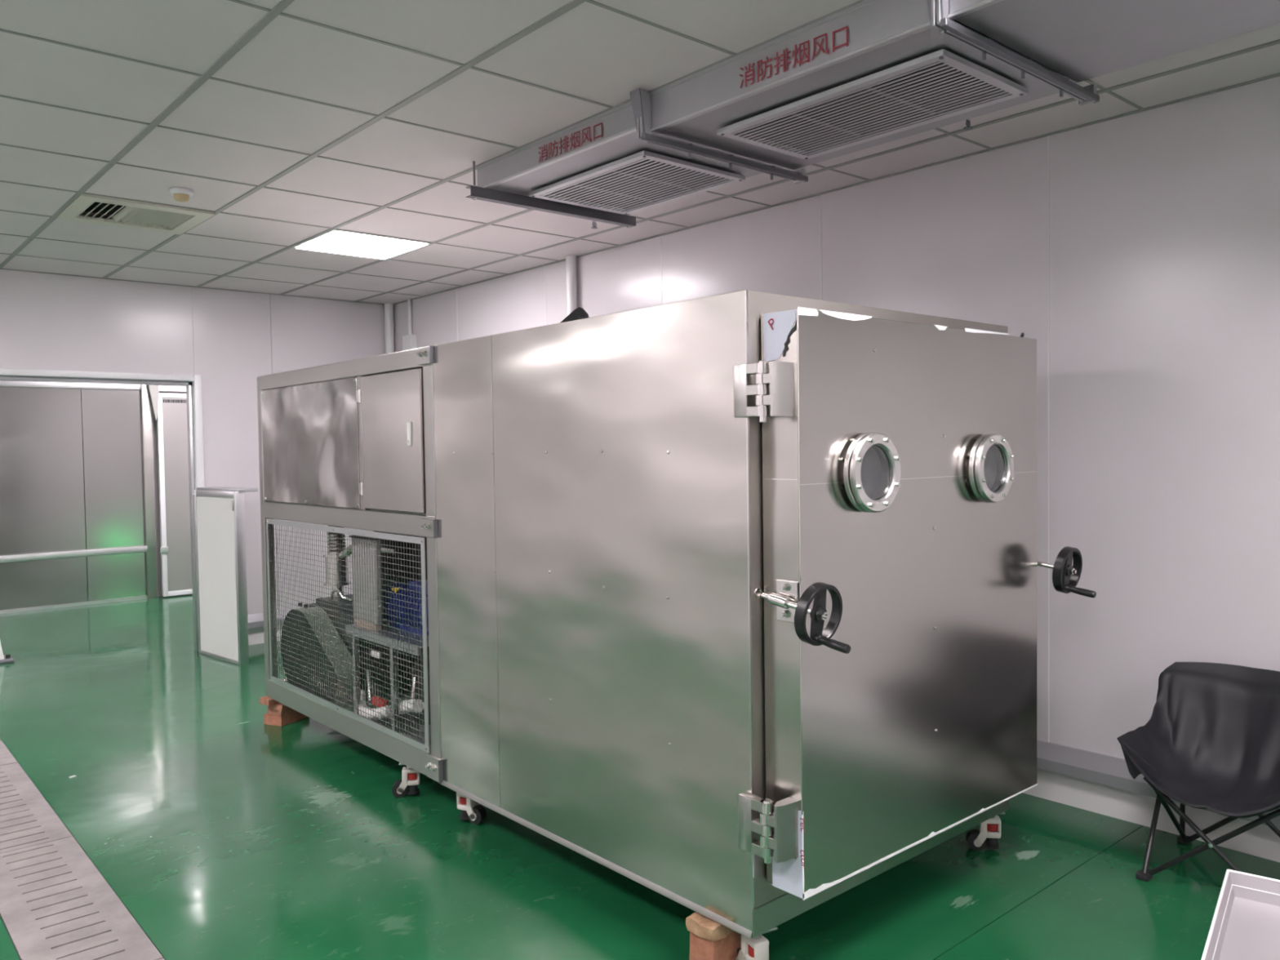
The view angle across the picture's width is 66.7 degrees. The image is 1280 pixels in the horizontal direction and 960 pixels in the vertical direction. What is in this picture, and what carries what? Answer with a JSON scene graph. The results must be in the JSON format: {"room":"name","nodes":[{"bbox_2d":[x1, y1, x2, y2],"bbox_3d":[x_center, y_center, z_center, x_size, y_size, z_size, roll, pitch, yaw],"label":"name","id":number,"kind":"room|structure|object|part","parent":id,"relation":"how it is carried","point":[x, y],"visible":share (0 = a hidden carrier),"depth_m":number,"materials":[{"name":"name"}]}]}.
{"room":"clean room","nodes":[
{"label":"clean room","id":0,"kind":"room"},
{"bbox_2d":[151,385,186,596],"bbox_3d":[-5.099,-0.091,7.754,5.295,2.714,3.247,-2,3,-41],"label":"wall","id":1,"kind":"structure","parent":0,"point":[153,420],"depth_m":9.93,"materials":[{"name":"painted metal"}]},
{"bbox_2d":[0,269,385,613],"bbox_3d":[-4.038,-0.053,6.460,5.194,2.694,0.100,-2,3,-41],"label":"wall","id":2,"kind":"structure","parent":0,"point":[230,339],"depth_m":7.17,"materials":[{"name":"white paint"}]},
{"bbox_3d":[-4.343,-1.032,6.174,2.822,0.709,0.100,-2,3,-41],"label":"wall panel","id":3,"kind":"part","parent":2,"relation":"part of","materials":[{"name":"white paint"}]},
{"bbox_2d":[0,368,204,651],"bbox_3d":[-4.322,0.294,6.215,2.912,2.025,0.128,-2,3,-41],"label":"door frame","id":4,"kind":"structure","parent":2,"relation":"in","point":[193,384],"depth_m":7.07,"materials":[{"name":"white metal"}]},
{"bbox_3d":[-3.051,-0.096,7.319,0.566,2.694,0.100,-2,3,-41],"label":"wall panel","id":5,"kind":"part","parent":2,"relation":"part of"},
{"bbox_2d":[248,624,281,644],"bbox_3d":[-2.604,1.169,7.665,1.524,0.131,0.004,-2,3,-41],"label":"trim","id":6,"kind":"structure","parent":2,"relation":"attached to","point":[255,635],"depth_m":7.40,"materials":[{"name":"white"}]},
{"bbox_2d":[247,607,303,628],"bbox_3d":[-2.590,1.050,7.646,1.528,0.103,0.048,-2,3,-41],"label":"baseboard","id":7,"kind":"structure","parent":2,"relation":"attached to","point":[255,620],"depth_m":7.37,"materials":[{"name":"grey metal"}]},
{"bbox_3d":[-2.458,-0.121,7.835,1.003,2.694,0.100,-2,3,-41],"label":"wall panel","id":8,"kind":"part","parent":2,"relation":"part of","materials":[{"name":"white paint"}]},
{"bbox_2d":[0,0,1279,304],"bbox_3d":[-1.614,-1.373,3.686,5.295,0.123,13.720,-2,3,-41],"label":"ceiling","id":9,"kind":"structure","parent":0,"point":[291,122],"depth_m":3.57,"materials":[{"name":"tile"}]},
{"bbox_2d":[56,193,215,235],"bbox_3d":[-2.551,-1.352,4.915,0.591,0.046,0.584,-2,3,-41],"label":"ceiling vent","id":10,"kind":"object","parent":9,"relation":"in","point":[140,215],"visible":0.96,"depth_m":4.93,"materials":[{"name":"beige plastic"}]},
{"bbox_2d":[168,187,194,202],"bbox_3d":[-2.109,-1.307,4.476,0.103,0.050,0.103,-2,3,-41],"label":"smoke detector","id":11,"kind":"object","parent":9,"relation":"attached to","point":[180,194],"visible":1,"depth_m":4.45,"materials":[{"name":"white plastic"}]},
{"bbox_2d":[292,229,431,259],"bbox_3d":[-1.635,-1.382,5.713,0.595,0.022,0.588,-2,3,-41],"label":"recessed light","id":12,"kind":"object","parent":9,"relation":"in","point":[335,241],"visible":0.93,"depth_m":5.67,"materials":[{"name":"white plastic"}]},
{"bbox_2d":[466,160,635,227],"bbox_3d":[-0.376,-1.273,4.369,0.910,0.159,0.040,-2,3,-41],"label":"hanger","id":13,"kind":"object","parent":9,"relation":"attached to","point":[476,193],"visible":0.88,"depth_m":4.32,"materials":[{"name":"silver metal"}]},
{"bbox_3d":[-0.697,-1.259,4.090,0.010,0.159,0.010,-2,3,-41],"label":"rod","id":14,"kind":"part","parent":13,"relation":"part of","materials":[{"name":"grey metal"}]},
{"bbox_2d":[591,220,597,228],"bbox_3d":[-0.240,-1.354,5.122,0.034,0.055,0.034,-2,3,-41],"label":"sprinkler","id":15,"kind":"object","parent":9,"relation":"attached to","point":[593,221],"visible":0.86,"depth_m":5.12,"materials":[{"name":"silver metal"}]},
{"bbox_2d":[475,0,1279,214],"bbox_3d":[1.239,-1.235,2.526,0.776,0.158,5.020,-2,3,-41],"label":"duct","id":16,"kind":"object","parent":9,"relation":"attached to","point":[864,74],"visible":1,"depth_m":2.97,"materials":[{"name":"silver metal"}]},
{"bbox_2d":[528,151,745,214],"bbox_3d":[-0.024,-1.229,4.073,0.550,0.020,0.750,-2,3,-41],"label":"grille","id":17,"kind":"object","parent":16,"relation":"attached to","point":[629,182],"depth_m":4.01,"materials":[{"name":"silver metal"}]},
{"bbox_2d":[629,88,808,183],"bbox_3d":[0.315,-1.242,3.576,0.870,0.185,0.064,-2,3,-41],"label":"flange","id":18,"kind":"object","parent":16,"relation":"attached to","point":[640,99],"visible":1,"depth_m":3.43,"materials":[{"name":"grey metal"}]},
{"bbox_2d":[716,48,1028,159],"bbox_3d":[0.719,-1.178,3.123,0.470,0.020,0.860,-2,3,-41],"label":"grille","id":19,"kind":"object","parent":16,"relation":"attached to","point":[926,86],"depth_m":3.04,"materials":[{"name":"silver metal"}]},
{"bbox_2d":[926,0,1099,105],"bbox_3d":[1.061,-1.224,2.721,0.870,0.185,0.064,-2,3,-41],"label":"support bracket","id":20,"kind":"object","parent":16,"relation":"attached to","point":[938,10],"visible":1,"depth_m":2.63,"materials":[{"name":"grey metal"}]},
{"bbox_2d":[963,118,973,129],"bbox_3d":[1.210,-1.324,3.588,0.034,0.055,0.034,-2,3,-41],"label":"sprinkler","id":21,"kind":"object","parent":9,"relation":"attached to","point":[967,121],"visible":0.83,"depth_m":3.58,"materials":[{"name":"silver metal"}]},
{"bbox_2d":[0,593,1279,959],"bbox_3d":[-1.574,1.388,3.778,5.295,0.080,13.720,-2,3,-41],"label":"floor","id":22,"kind":"structure","parent":0,"point":[224,833],"depth_m":3.44,"materials":[{"name":"green paint"}]},
{"bbox_2d":[0,641,14,664],"bbox_3d":[-4.643,0.982,6.819,0.385,0.620,0.250,-2,3,-41],"label":"stand","id":23,"kind":"object","parent":22,"relation":"on","point":[4,659],"visible":1,"depth_m":6.87,"materials":[{"name":"white"}]},
{"bbox_3d":[-4.650,0.971,6.826,0.285,0.600,0.130,-2,3,-41],"label":"stand panel","id":24,"kind":"part","parent":23,"relation":"part of","materials":[{"name":"white"}]},
{"bbox_3d":[-4.639,1.281,6.829,0.385,0.020,0.250,-2,3,-41],"label":"foot plate","id":25,"kind":"part","parent":23,"relation":"part of","materials":[{"name":"white metal"}]},
{"bbox_3d":[-4.497,1.254,6.919,0.030,0.025,0.030,-2,3,-41],"label":"foot knob","id":26,"kind":"part","parent":23,"relation":"part of","materials":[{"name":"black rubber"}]},
{"bbox_2d":[0,380,157,613],"bbox_3d":[-6.476,0.177,8.488,4.125,2.170,0.100,-2,3,-41],"label":"sliding door","id":27,"kind":"structure","parent":22,"relation":"on","point":[77,504],"depth_m":9.39,"materials":[{"name":"silver metal"}]},
{"bbox_3d":[-6.537,-0.871,8.441,4.040,0.070,0.060,-2,3,-41],"label":"rail","id":28,"kind":"part","parent":27,"relation":"part of","materials":[{"name":"silver metal"}]},
{"bbox_3d":[-6.488,0.758,8.466,4.040,0.060,0.064,-2,3,-41],"label":"bumper rail","id":29,"kind":"part","parent":27,"relation":"part of","materials":[{"name":"silver metal"}]},
{"bbox_3d":[-4.962,0.111,9.820,0.090,2.170,0.080,-2,3,-41],"label":"post","id":30,"kind":"part","parent":27,"relation":"part of","materials":[{"name":"silver metal"}]},
{"bbox_2d":[147,384,186,554],"bbox_3d":[-4.660,-0.145,10.031,0.750,1.760,0.150,-2,3,-41],"label":"door track","id":31,"kind":"object","parent":27,"relation":"attached to","point":[154,390],"visible":0.43,"depth_m":9.78,"materials":[{"name":"white metal"}]},
{"bbox_3d":[-4.669,-0.936,10.040,0.700,0.060,0.100,-2,3,-41],"label":"track rail","id":32,"kind":"part","parent":31,"relation":"part of","materials":[{"name":"white metal"}]},
{"bbox_2d":[156,392,192,596],"bbox_3d":[-4.655,0.145,9.991,0.515,2.058,0.045,-2,3,-41],"label":"sliding door","id":33,"kind":"structure","parent":31,"relation":"hanging from","point":[171,421],"depth_m":9.90,"materials":[{"name":"grey metal"}]},
{"bbox_3d":[-4.670,-0.861,9.958,0.425,0.045,0.045,-2,3,-41],"label":"rail","id":34,"kind":"part","parent":33,"relation":"part of","materials":[{"name":"white metal"}]},
{"bbox_3d":[-4.641,1.149,10.024,0.425,0.048,0.045,-2,3,-41],"label":"rail","id":35,"kind":"part","parent":33,"relation":"part of","materials":[{"name":"white metal"}]},
{"bbox_2d":[0,738,164,959],"bbox_3d":[-0.704,1.475,1.804,0.312,0.151,9.600,-2,3,-41],"label":"floor drain","id":36,"kind":"object","parent":22,"relation":"in","point":[55,904],"visible":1,"depth_m":3.23,"materials":[{"name":"silver metal"}]},
{"bbox_2d":[193,486,257,665],"bbox_3d":[-2.927,0.660,6.896,0.662,1.208,0.157,1,3,42],"label":"panel","id":37,"kind":"object","parent":22,"relation":"on","point":[219,512],"visible":1,"depth_m":6.80,"materials":[{"name":"white metal"}]},
{"bbox_3d":[-2.960,0.675,6.868,0.590,1.120,0.051,1,3,42],"label":"panel","id":38,"kind":"part","parent":37,"relation":"part of","materials":[{"name":"white"}]},
{"bbox_2d":[263,711,306,726],"bbox_3d":[-1.917,1.277,5.281,0.123,0.053,0.214,0,2,24],"label":"brick","id":39,"kind":"object","parent":22,"relation":"on","point":[273,720],"visible":0.54,"depth_m":5.20,"materials":[{"name":"orange brick"}]},
{"bbox_2d":[266,703,297,716],"bbox_3d":[-1.914,1.221,5.234,0.118,0.061,0.143,0,2,29],"label":"chunk","id":40,"kind":"object","parent":39,"relation":"on","point":[279,709],"visible":0.54,"depth_m":5.18,"materials":[{"name":"brown wood"}]},
{"bbox_2d":[259,696,280,706],"bbox_3d":[-1.952,1.174,5.214,0.095,0.032,0.139,1,2,39],"label":"chip","id":41,"kind":"object","parent":40,"relation":"on","point":[266,700],"visible":0.43,"depth_m":5.16,"materials":[{"name":"brown wood"}]},
{"bbox_2d":[257,345,443,797],"bbox_3d":[-0.905,0.374,4.894,1.370,1.854,1.888,-2,3,-41],"label":"tall cabinet","id":42,"kind":"object","parent":22,"relation":"on","point":[349,444],"depth_m":4.28,"materials":[{"name":"silver metal"}]},
{"bbox_3d":[-1.980,0.304,5.172,0.050,1.700,0.055,-2,3,-41],"label":"post","id":43,"kind":"part","parent":42,"relation":"part of","materials":[{"name":"silver metal"}]},
{"bbox_3d":[-1.604,-0.170,4.676,0.005,0.576,1.138,-2,3,-41],"label":"panel","id":44,"kind":"part","parent":42,"relation":"part of","materials":[{"name":"silver metal"}]},
{"bbox_3d":[-1.379,-0.493,4.440,0.050,0.075,1.812,-2,3,-41],"label":"rail","id":45,"kind":"part","parent":42,"relation":"part of","materials":[{"name":"silver metal"}]},
{"bbox_3d":[-1.369,0.169,4.462,0.050,0.086,1.812,-2,3,-41],"label":"rail","id":46,"kind":"part","parent":42,"relation":"part of","materials":[{"name":"silver metal"}]},
{"bbox_3d":[-1.356,1.119,4.493,0.050,0.097,1.812,-2,3,-41],"label":"rail","id":47,"kind":"part","parent":42,"relation":"part of","materials":[{"name":"silver metal"}]},
{"bbox_2d":[280,524,429,706],"bbox_3d":[-1.416,0.653,5.064,0.631,0.900,0.795,-2,3,-41],"label":"compressor","id":48,"kind":"object","parent":42,"relation":"on","point":[376,664],"visible":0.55,"depth_m":4.91,"materials":[{"name":"painted cast iron"},{"name":"painted steel"}]},
{"bbox_2d":[357,690,391,719],"bbox_3d":[-1.229,1.043,4.447,0.083,0.095,0.382,-2,2,-36],"label":"hose","id":49,"kind":"object","parent":42,"relation":"on","point":[359,707],"visible":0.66,"depth_m":4.40,"materials":[{"name":"white plastic"}]},
{"bbox_2d":[365,669,372,701],"bbox_3d":[-1.264,0.960,4.540,0.021,0.144,0.056,-2,2,-25],"label":"pipe","id":50,"kind":"object","parent":49,"relation":"attached to","point":[368,673],"visible":0.72,"depth_m":4.54,"materials":[{"name":"silver metal"}]},
{"bbox_2d":[371,695,388,707],"bbox_3d":[-1.181,1.011,4.417,0.030,0.040,0.120,-2,3,-41],"label":"valve","id":51,"kind":"object","parent":49,"relation":"attached to","point":[377,698],"visible":0.59,"depth_m":4.40,"materials":[{"name":"red metal"}]},
{"bbox_2d":[345,619,428,732],"bbox_3d":[-0.969,0.895,4.414,0.445,0.445,0.700,-2,3,-41],"label":"stand","id":52,"kind":"object","parent":42,"relation":"on","point":[349,628],"visible":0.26,"depth_m":4.23,"materials":[{"name":"grey metal"}]},
{"bbox_3d":[-1.302,0.917,4.485,0.035,0.406,0.034,-2,3,-41],"label":"leg","id":53,"kind":"part","parent":52,"relation":"part of","materials":[{"name":"grey metal"}]},
{"bbox_2d":[348,534,382,631],"bbox_3d":[-1.248,0.465,4.440,0.045,0.421,0.260,-2,3,-41],"label":"box","id":54,"kind":"object","parent":52,"relation":"on","point":[358,538],"visible":0.7,"depth_m":4.41,"materials":[{"name":"grey metal"}]},
{"bbox_3d":[-1.252,0.260,4.433,0.045,0.011,0.260,-2,3,-41],"label":"lid","id":55,"kind":"part","parent":54,"relation":"part of","materials":[{"name":"grey"}]},
{"bbox_2d":[370,650,380,658],"bbox_3d":[-1.196,0.789,4.400,0.010,0.025,0.080,-2,3,-41],"label":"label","id":56,"kind":"object","parent":52,"relation":"attached to","point":[378,655],"visible":0.73,"depth_m":4.39,"materials":[{"name":"white paper"}]},
{"bbox_3d":[-1.055,0.923,4.203,0.035,0.406,0.034,-2,3,-41],"label":"leg","id":57,"kind":"part","parent":52,"relation":"part of","materials":[{"name":"grey metal"}]},
{"bbox_2d":[382,579,428,636],"bbox_3d":[-1.000,0.561,4.377,0.191,0.226,0.535,-2,3,-41],"label":"motor","id":58,"kind":"object","parent":52,"relation":"on","point":[404,585],"visible":0.44,"depth_m":4.31,"materials":[{"name":"blue metal"}]},
{"bbox_2d":[400,699,424,712],"bbox_3d":[-0.976,0.968,4.164,0.056,0.080,0.142,-2,2,-37],"label":"white sleeve","id":59,"kind":"object","parent":52,"relation":"on","point":[421,704],"visible":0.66,"depth_m":4.12,"materials":[{"name":"white plastic"}]},
{"bbox_2d":[411,677,417,699],"bbox_3d":[-0.975,0.909,4.197,0.020,0.115,0.048,-1,2,4],"label":"riser pipe","id":60,"kind":"object","parent":59,"relation":"on","point":[413,695],"visible":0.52,"depth_m":4.19,"materials":[{"name":"silver metal"}]},
{"bbox_3d":[-1.025,-0.158,4.008,0.011,0.566,0.522,-2,3,-41],"label":"cabinet door","id":61,"kind":"part","parent":42,"relation":"part of","materials":[{"name":"silver metal"}]},
{"bbox_2d":[373,530,427,586],"bbox_3d":[-0.821,0.652,4.817,0.398,0.900,1.420,-2,3,-41],"label":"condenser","id":62,"kind":"object","parent":42,"relation":"on","point":[382,540],"visible":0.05,"depth_m":4.96,"materials":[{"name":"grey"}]},
{"bbox_2d":[374,654,431,746],"bbox_3d":[-0.840,0.929,4.394,0.440,0.385,0.700,-2,3,-41],"label":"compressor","id":63,"kind":"object","parent":42,"relation":"on","point":[420,668],"visible":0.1,"depth_m":4.39,"materials":[{"name":"black metal"}]},
{"bbox_3d":[-0.831,-0.481,3.763,0.012,0.065,0.100,-2,3,-41],"label":"joint plate","id":64,"kind":"part","parent":42,"relation":"part of","materials":[{"name":"silver metal"}]},
{"bbox_3d":[-0.830,1.034,4.007,0.060,0.090,0.220,-2,3,-41],"label":"channel rail","id":65,"kind":"part","parent":42,"relation":"part of","materials":[{"name":"silver metal"}]},
{"bbox_3d":[-0.821,0.186,3.785,0.012,0.070,0.100,-2,3,-41],"label":"joint plate","id":66,"kind":"part","parent":42,"relation":"part of","materials":[{"name":"silver metal"}]},
{"bbox_3d":[-0.795,0.332,3.813,0.050,1.700,0.075,-2,3,-41],"label":"post","id":67,"kind":"part","parent":42,"relation":"part of","materials":[{"name":"silver metal"}]},
{"bbox_3d":[-0.807,1.131,3.817,0.012,0.090,0.100,-2,3,-41],"label":"joint plate","id":68,"kind":"part","parent":42,"relation":"part of","materials":[{"name":"silver metal"}]},
{"bbox_2d":[688,931,741,959],"bbox_3d":[0.219,1.301,2.714,0.136,0.112,0.095,-2,3,-41],"label":"brick","id":69,"kind":"object","parent":22,"relation":"on","point":[700,948],"visible":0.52,"depth_m":2.67,"materials":[{"name":"orange ceramic"}]},
{"bbox_2d":[685,911,734,941],"bbox_3d":[0.211,1.227,2.706,0.144,0.036,0.114,-2,3,-41],"label":"wood block","id":70,"kind":"object","parent":69,"relation":"on","point":[701,926],"visible":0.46,"depth_m":2.66,"materials":[{"name":"beige wood"}]},
{"bbox_2d":[432,289,1096,959],"bbox_3d":[0.356,0.378,3.469,1.441,1.903,1.945,-2,3,-41],"label":"chamber","id":71,"kind":"object","parent":22,"relation":"on","point":[736,591],"visible":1,"depth_m":2.84,"materials":[{"name":"silver metal"}]},
{"bbox_3d":[0.312,1.210,2.642,0.090,0.007,0.090,-2,2,-26],"label":"mount plate","id":72,"kind":"part","parent":71,"relation":"part of","materials":[{"name":"silver metal"}]},
{"bbox_3d":[0.376,0.313,2.463,0.015,0.040,0.172,-2,3,-41],"label":"screw rod","id":73,"kind":"part","parent":71,"relation":"part of","materials":[{"name":"silver metal"}]},
{"bbox_3d":[0.378,0.311,2.493,0.006,0.106,0.072,-2,3,-41],"label":"clamp plate","id":74,"kind":"part","parent":71,"relation":"part of","materials":[{"name":"silver metal"}]},
{"bbox_3d":[0.466,0.397,2.357,0.024,0.036,0.099,-2,3,-41],"label":"crank handle","id":75,"kind":"part","parent":71,"relation":"part of","materials":[{"name":"black plastic"}]},
{"bbox_3d":[0.629,-0.020,2.610,0.149,0.149,0.005,-2,3,-41],"label":"port glass","id":76,"kind":"part","parent":71,"relation":"part of","materials":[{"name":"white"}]},
{"bbox_3d":[0.787,0.297,2.974,1.333,1.621,0.004,-2,3,-41],"label":"plate","id":77,"kind":"part","parent":71,"relation":"part of","materials":[{"name":"silver metal"}]},
{"bbox_3d":[0.799,1.148,3.002,1.334,0.076,0.007,-2,3,-41],"label":"rail","id":78,"kind":"part","parent":71,"relation":"part of","materials":[{"name":"silver metal"}]},
{"bbox_3d":[0.871,0.301,2.873,1.236,1.506,0.004,-2,3,-41],"label":"door","id":79,"kind":"part","parent":71,"relation":"part of","materials":[{"name":"silver metal"}]},
{"bbox_3d":[1.095,-0.036,3.015,0.149,0.149,0.005,-2,3,-41],"label":"port glass","id":80,"kind":"part","parent":71,"relation":"part of","materials":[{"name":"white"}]},
{"bbox_3d":[1.316,0.282,3.307,0.006,0.106,0.072,-2,3,-41],"label":"clamp plate","id":81,"kind":"part","parent":71,"relation":"part of","materials":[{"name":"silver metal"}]},
{"bbox_3d":[1.360,0.285,3.292,0.015,0.035,0.154,-2,3,-41],"label":"screw rod","id":82,"kind":"part","parent":71,"relation":"part of","materials":[{"name":"silver metal"}]},
{"bbox_3d":[1.444,0.365,3.192,0.024,0.034,0.099,-2,3,-41],"label":"crank handle","id":83,"kind":"part","parent":71,"relation":"part of","materials":[{"name":"black plastic"}]},
{"bbox_2d":[937,828,1138,958],"bbox_3d":[0.759,1.391,2.676,3.023,0.074,0.006,-2,3,-41],"label":"floor seam","id":84,"kind":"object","parent":22,"relation":"in","point":[1138,828],"depth_m":3.10,"materials":[{"name":"black"}]},
{"bbox_2d":[1116,662,1279,881],"bbox_3d":[1.933,0.979,3.171,0.498,0.676,0.571,-2,3,-41],"label":"folding chair","id":85,"kind":"object","parent":22,"relation":"on","point":[1210,740],"visible":1,"depth_m":3.27,"materials":[{"name":"black nylon fabric"},{"name":"black painted steel"},{"name":"black plastic"}]},
{"bbox_3d":[1.780,1.078,3.331,0.016,0.458,0.350,1,3,44],"label":"leg","id":86,"kind":"part","parent":85,"relation":"part of","materials":[{"name":"black metal"}]},
{"bbox_3d":[1.819,1.135,3.350,0.416,0.346,0.046,-2,3,-41],"label":"leg","id":87,"kind":"part","parent":85,"relation":"part of","materials":[{"name":"black metal"}]},
{"bbox_3d":[1.941,0.971,3.476,0.017,0.649,0.066,0,2,25],"label":"leg","id":88,"kind":"part","parent":85,"relation":"part of","materials":[{"name":"black metal"}]},
{"bbox_3d":[1.794,1.145,3.053,0.016,0.346,0.411,-2,3,-41],"label":"leg","id":89,"kind":"part","parent":85,"relation":"part of","materials":[{"name":"black metal"}]},
{"bbox_3d":[2.009,1.206,3.390,0.016,0.188,0.216,-2,3,-41],"label":"leg","id":90,"kind":"part","parent":85,"relation":"part of","materials":[{"name":"black metal"}]},
{"bbox_3d":[1.806,1.144,3.063,0.016,0.346,0.411,-2,3,-41],"label":"leg","id":91,"kind":"part","parent":85,"relation":"part of","materials":[{"name":"black metal"}]},
{"bbox_3d":[2.157,1.210,3.221,0.016,0.188,0.216,-2,3,-41],"label":"leg","id":92,"kind":"part","parent":85,"relation":"part of","materials":[{"name":"black metal"}]},
{"bbox_3d":[1.278,1.140,1.708,0.611,0.470,0.490,-2,3,-41],"label":"cart","id":93,"kind":"object","parent":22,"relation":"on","visible":0},
{"bbox_2d":[1200,869,1279,959],"bbox_3d":[1.272,0.878,1.713,0.466,0.053,0.626,1,2,36],"label":"metal tray","id":94,"kind":"object","parent":93,"relation":"on","point":[1245,925],"visible":1,"depth_m":1.96,"materials":[{"name":"white metal"}]},
{"bbox_2d":[393,76,1279,759],"bbox_3d":[0.364,-0.093,5.436,0.101,2.714,13.720,-2,3,-41],"label":"wall","id":95,"kind":"structure","parent":0,"point":[1140,252],"depth_m":3.72,"materials":[{"name":"white paint"}]},
{"bbox_2d":[384,302,394,353],"bbox_3d":[-2.051,-0.240,8.051,0.072,2.424,0.072,-2,3,-41],"label":"pipe","id":96,"kind":"object","parent":95,"relation":"attached to","point":[388,308],"visible":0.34,"depth_m":7.99,"materials":[{"name":"white plastic"}]},
{"bbox_2d":[402,299,417,351],"bbox_3d":[-1.853,-1.245,7.811,0.050,0.404,0.150,-2,3,-41],"label":"conduit","id":97,"kind":"object","parent":95,"relation":"attached to","point":[409,341],"visible":0.84,"depth_m":7.79,"materials":[{"name":"white plastic"}]},
{"bbox_3d":[-1.678,-0.130,7.750,0.060,2.694,1.049,-2,3,-41],"label":"wall panel","id":98,"kind":"part","parent":95,"relation":"part of","materials":[{"name":"white paint"}]},
{"bbox_3d":[-0.960,-0.113,6.925,0.060,2.694,1.131,-2,3,-41],"label":"wall panel","id":99,"kind":"part","parent":95,"relation":"part of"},
{"bbox_2d":[565,255,577,316],"bbox_3d":[-0.414,-0.202,6.189,0.078,2.424,0.080,-2,3,-41],"label":"pipe","id":100,"kind":"object","parent":95,"relation":"attached to","point":[571,260],"visible":0.16,"depth_m":6.12,"materials":[{"name":"white plastic"}]},
{"bbox_3d":[-0.212,-0.095,6.068,0.060,2.694,1.136,-2,3,-41],"label":"wall panel","id":101,"kind":"part","parent":95,"relation":"part of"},
{"bbox_3d":[0.539,-0.078,5.205,0.060,2.694,1.144,-2,3,-41],"label":"wall panel","id":102,"kind":"part","parent":95,"relation":"part of","materials":[{"name":"white paint"}]},
{"bbox_3d":[1.288,-0.060,4.346,0.060,2.694,1.129,-2,3,-41],"label":"wall panel","id":103,"kind":"part","parent":95,"relation":"part of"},
{"bbox_2d":[1022,768,1279,862],"bbox_3d":[1.410,1.225,4.221,0.004,0.131,10.473,-2,3,-41],"label":"trim","id":104,"kind":"structure","parent":95,"relation":"attached to","point":[1260,841],"depth_m":3.67,"materials":[{"name":"white paint"}]},
{"bbox_2d":[1036,739,1279,828],"bbox_3d":[1.408,1.107,4.184,0.048,0.103,10.425,-2,3,-41],"label":"baseboard","id":105,"kind":"structure","parent":95,"relation":"attached to","point":[1092,766],"depth_m":3.77,"materials":[{"name":"grey metal"}]},
{"bbox_3d":[2.031,-0.043,3.494,0.060,2.694,1.123,-2,3,-41],"label":"wall panel","id":106,"kind":"part","parent":95,"relation":"part of","materials":[{"name":"white paint"}]}
]}

